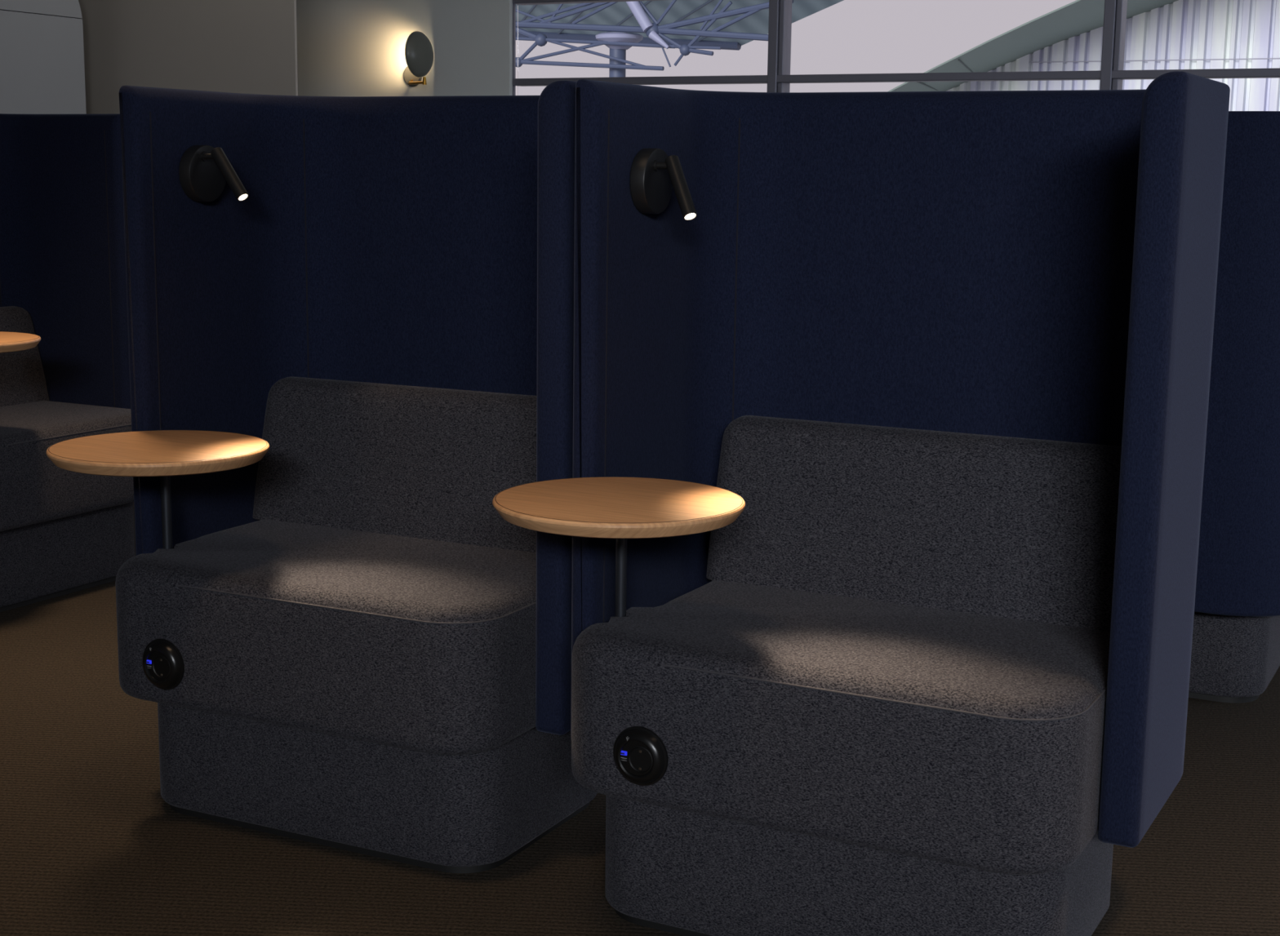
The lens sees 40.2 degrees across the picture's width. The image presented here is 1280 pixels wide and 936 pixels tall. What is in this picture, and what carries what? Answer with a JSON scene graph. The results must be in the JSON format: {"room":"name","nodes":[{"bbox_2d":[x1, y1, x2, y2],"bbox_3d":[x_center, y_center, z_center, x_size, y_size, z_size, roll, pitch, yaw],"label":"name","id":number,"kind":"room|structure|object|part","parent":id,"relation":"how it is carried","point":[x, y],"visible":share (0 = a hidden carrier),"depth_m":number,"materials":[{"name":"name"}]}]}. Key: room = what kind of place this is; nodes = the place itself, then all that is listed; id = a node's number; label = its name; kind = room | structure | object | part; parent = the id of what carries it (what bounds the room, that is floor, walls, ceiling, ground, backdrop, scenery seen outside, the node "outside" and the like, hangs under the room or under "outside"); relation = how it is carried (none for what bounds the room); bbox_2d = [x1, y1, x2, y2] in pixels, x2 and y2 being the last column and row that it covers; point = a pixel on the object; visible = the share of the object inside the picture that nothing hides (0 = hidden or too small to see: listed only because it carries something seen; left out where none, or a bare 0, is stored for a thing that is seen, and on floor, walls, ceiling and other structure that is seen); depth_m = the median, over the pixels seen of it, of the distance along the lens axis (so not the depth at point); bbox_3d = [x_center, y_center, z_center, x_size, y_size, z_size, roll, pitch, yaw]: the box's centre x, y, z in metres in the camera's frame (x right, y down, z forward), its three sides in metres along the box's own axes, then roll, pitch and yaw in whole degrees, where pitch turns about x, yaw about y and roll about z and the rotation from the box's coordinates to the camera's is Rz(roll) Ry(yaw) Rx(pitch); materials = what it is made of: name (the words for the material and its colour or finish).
{"room":"airport lounge","nodes":[
{"label":"airport lounge","id":0,"kind":"room"},
{"bbox_2d":[78,0,297,113],"bbox_3d":[-3.395,-2.035,9.384,3.900,3.200,0.015,6,11,27],"label":"wall","id":1,"kind":"structure","parent":0,"point":[246,46],"depth_m":8.76,"materials":[{"name":"paint"}]},
{"bbox_2d":[296,0,512,96],"bbox_3d":[-1.491,-2.141,10.158,1.750,3.200,0.035,6,11,27],"label":"wall column","id":2,"kind":"structure","parent":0,"point":[345,47],"depth_m":10.04,"materials":[{"name":"grey paint"}]},
{"bbox_2d":[403,31,433,86],"bbox_3d":[-1.248,-2.310,9.868,0.164,0.292,0.361,-1,10,-9],"label":"wall lamp","id":3,"kind":"object","parent":2,"relation":"attached to","point":[419,52],"visible":1,"depth_m":9.75,"materials":[{"name":"black metal"}]},
{"bbox_3d":[-1.302,-2.250,10.010,0.124,0.124,0.018,6,11,27],"label":"wall plate","id":4,"kind":"part","parent":3,"relation":"part of","materials":[{"name":"grey paint"}]},
{"bbox_3d":[-1.275,-2.189,9.901,0.065,0.042,0.245,-4,11,-26],"label":"arm","id":5,"kind":"part","parent":3,"relation":"part of","materials":[{"name":"gold metal"}]},
{"bbox_2d":[0,502,1279,935],"bbox_3d":[-1.138,0.733,3.005,14.200,0.050,13.400,6,11,27],"label":"floor","id":6,"kind":"structure","parent":0,"point":[91,844],"depth_m":3.15,"materials":[{"name":"carpet"}]},
{"bbox_2d":[0,0,86,114],"bbox_3d":[-3.809,-1.327,8.058,0.900,2.200,2.550,6,11,27],"label":"wall panel","id":7,"kind":"object","parent":6,"relation":"on","point":[42,69],"visible":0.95,"depth_m":8.61,"materials":[{"name":"white paint"}]},
{"bbox_3d":[-3.796,-2.271,7.897,0.900,0.286,2.550,6,11,27],"label":"panel","id":8,"kind":"part","parent":7,"relation":"part of","materials":[{"name":"grey paint"}]},
{"bbox_2d":[0,113,135,612],"bbox_3d":[-1.896,-0.324,4.946,0.721,1.360,0.957,6,11,27],"label":"booth","id":9,"kind":"object","parent":6,"relation":"on","point":[63,281],"visible":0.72,"depth_m":5.22,"materials":[{"name":"blue fabric"}]},
{"bbox_2d":[0,331,40,353],"bbox_3d":[-1.757,-0.083,4.566,0.388,0.515,0.388,6,11,27],"label":"side table","id":10,"kind":"object","parent":9,"relation":"on","point":[10,342],"visible":1,"depth_m":4.50,"materials":[{"name":"brown wood"}]},
{"bbox_3d":[-2.060,-0.302,5.061,0.176,0.286,0.785,6,11,27],"label":"backrest","id":11,"kind":"part","parent":9,"relation":"part of","materials":[{"name":"grey fabric"}]},
{"bbox_2d":[0,400,133,531],"bbox_3d":[-1.857,-0.015,4.979,0.626,0.254,0.825,6,11,27],"label":"seat cushion","id":12,"kind":"object","parent":9,"relation":"on","point":[34,491],"depth_m":4.84,"materials":[{"name":"grey fabric"}]},
{"bbox_2d":[115,80,597,874],"bbox_3d":[-0.483,-0.025,3.307,0.957,1.360,0.738,6,11,26],"label":"booth","id":13,"kind":"object","parent":6,"relation":"on","point":[342,640],"visible":0.83,"depth_m":3.35,"materials":[{"name":"blue fabric"}]},
{"bbox_2d":[46,430,269,549],"bbox_3d":[-0.869,0.189,3.191,0.388,0.466,0.388,6,11,27],"label":"side table","id":14,"kind":"object","parent":13,"relation":"on","point":[163,454],"visible":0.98,"depth_m":3.10,"materials":[{"name":"brown wood"}]},
{"bbox_3d":[-0.899,0.175,3.334,0.018,0.446,0.018,6,11,27],"label":"post","id":15,"kind":"part","parent":14,"relation":"part of","materials":[{"name":"grey metal"}]},
{"bbox_2d":[142,639,184,690],"bbox_3d":[-0.863,0.356,3.154,0.095,0.095,0.018,6,11,26],"label":"power socket","id":16,"kind":"object","parent":13,"relation":"attached to","point":[162,660],"depth_m":3.15,"materials":[{"name":"black plastic"}]},
{"bbox_2d":[178,145,248,201],"bbox_3d":[-0.798,-0.568,3.377,0.143,0.109,0.109,6,11,26],"label":"reading lamp","id":17,"kind":"object","parent":13,"relation":"attached to","point":[204,171],"visible":1,"depth_m":3.37,"materials":[{"name":"black metal"}]},
{"bbox_3d":[-0.850,-0.573,3.402,0.028,0.109,0.109,6,11,26],"label":"wall plate","id":18,"kind":"part","parent":17,"relation":"part of","materials":[{"name":"black metal"}]},
{"bbox_3d":[-0.826,-0.601,3.371,0.042,0.019,0.019,6,11,26],"label":"swivel arm","id":19,"kind":"part","parent":17,"relation":"part of","materials":[{"name":"black metal"}]},
{"bbox_2d":[115,520,536,755],"bbox_3d":[-0.506,0.286,3.325,0.835,0.254,0.626,6,11,26],"label":"seat cushion","id":20,"kind":"object","parent":13,"relation":"on","point":[414,639],"depth_m":3.05,"materials":[{"name":"grey fabric"}]},
{"bbox_3d":[-0.401,-0.013,3.498,0.846,0.286,0.176,6,11,26],"label":"backrest","id":21,"kind":"part","parent":13,"relation":"part of","materials":[{"name":"grey fabric"}]},
{"bbox_2d":[570,71,1230,935],"bbox_3d":[0.382,0.066,2.840,0.957,1.360,0.738,6,11,27],"label":"booth","id":22,"kind":"object","parent":6,"relation":"on","point":[946,356],"visible":1,"depth_m":2.88,"materials":[{"name":"blue fabric"}]},
{"bbox_2d":[492,476,745,617],"bbox_3d":[-0.035,0.278,2.727,0.388,0.469,0.388,6,11,27],"label":"side table","id":23,"kind":"object","parent":22,"relation":"on","point":[621,508],"visible":0.98,"depth_m":2.63,"materials":[{"name":"brown wood"}]},
{"bbox_3d":[-0.032,0.263,2.877,0.018,0.449,0.018,6,11,27],"label":"post","id":24,"kind":"part","parent":23,"relation":"part of","materials":[{"name":"grey metal"}]},
{"bbox_2d":[613,726,668,786],"bbox_3d":[-0.002,0.446,2.694,0.095,0.095,0.019,6,11,27],"label":"power socket","id":25,"kind":"object","parent":22,"relation":"attached to","point":[640,753],"depth_m":2.69,"materials":[{"name":"black plastic"}]},
{"bbox_2d":[629,147,697,220],"bbox_3d":[0.060,-0.474,2.919,0.122,0.117,0.116,6,11,27],"label":"reading lamp","id":26,"kind":"object","parent":22,"relation":"attached to","point":[654,175],"visible":1,"depth_m":2.90,"materials":[{"name":"black metal"}]},
{"bbox_3d":[0.020,-0.483,2.943,0.028,0.109,0.109,6,11,27],"label":"wall plate","id":27,"kind":"part","parent":26,"relation":"part of","materials":[{"name":"black metal"}]},
{"bbox_3d":[0.041,-0.504,2.914,0.036,0.019,0.019,6,11,27],"label":"swivel arm","id":28,"kind":"part","parent":26,"relation":"part of","materials":[{"name":"black metal"}]},
{"bbox_2d":[571,581,1110,875],"bbox_3d":[0.364,0.378,2.856,0.825,0.254,0.626,6,11,27],"label":"seat cushion","id":29,"kind":"object","parent":22,"relation":"on","point":[968,735],"depth_m":2.60,"materials":[{"name":"grey fabric"}]},
{"bbox_3d":[0.496,0.081,3.016,0.785,0.286,0.176,6,11,27],"label":"backrest","id":30,"kind":"part","parent":22,"relation":"part of","materials":[{"name":"grey fabric"}]},
{"bbox_2d":[1188,111,1279,703],"bbox_3d":[1.213,-0.175,4.320,0.957,1.360,0.738,6,11,27],"label":"booth","id":31,"kind":"object","parent":6,"relation":"on","point":[1235,655],"visible":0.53,"depth_m":3.87,"materials":[{"name":"blue fabric"}]},
{"bbox_3d":[3.762,-0.221,7.799,10.050,0.350,0.200,6,11,27],"label":"sill","id":32,"kind":"structure","parent":0,"visible":0},
{"bbox_2d":[512,0,1279,95],"bbox_3d":[3.765,-1.792,7.495,10.050,2.850,0.120,6,11,27],"label":"window","id":33,"kind":"structure","parent":32,"relation":"attached to","point":[779,78],"depth_m":8.82,"materials":[{"name":"clear glass"}]},
{"bbox_3d":[0.020,-2.304,9.394,1.583,0.440,0.006,6,11,27],"label":"pane","id":34,"kind":"part","parent":33,"relation":"part of","materials":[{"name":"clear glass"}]},
{"label":"outside","id":35,"kind":"structure","parent":0,"visible":0},
{"bbox_3d":[19.810,-9.988,85.862,200.000,0.200,153.600,6,11,27],"label":"ground","id":36,"kind":"structure","parent":35,"visible":0},
{"bbox_2d":[515,0,843,76],"bbox_3d":[-2.084,-11.250,55.684,25.361,11.840,10.820,6,11,27],"label":"roof truss","id":37,"kind":"object","parent":36,"relation":"on","point":[689,26],"visible":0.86,"depth_m":53.01,"materials":[{"name":"blue"}]},
{"bbox_2d":[888,0,1279,111],"bbox_3d":[16.937,-7.826,39.482,26.500,11.050,10.000,6,11,27],"label":"arched hall","id":38,"kind":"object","parent":36,"relation":"on","point":[1161,34],"visible":0.2,"depth_m":40.25,"materials":[{"name":"grey"}]}
]}

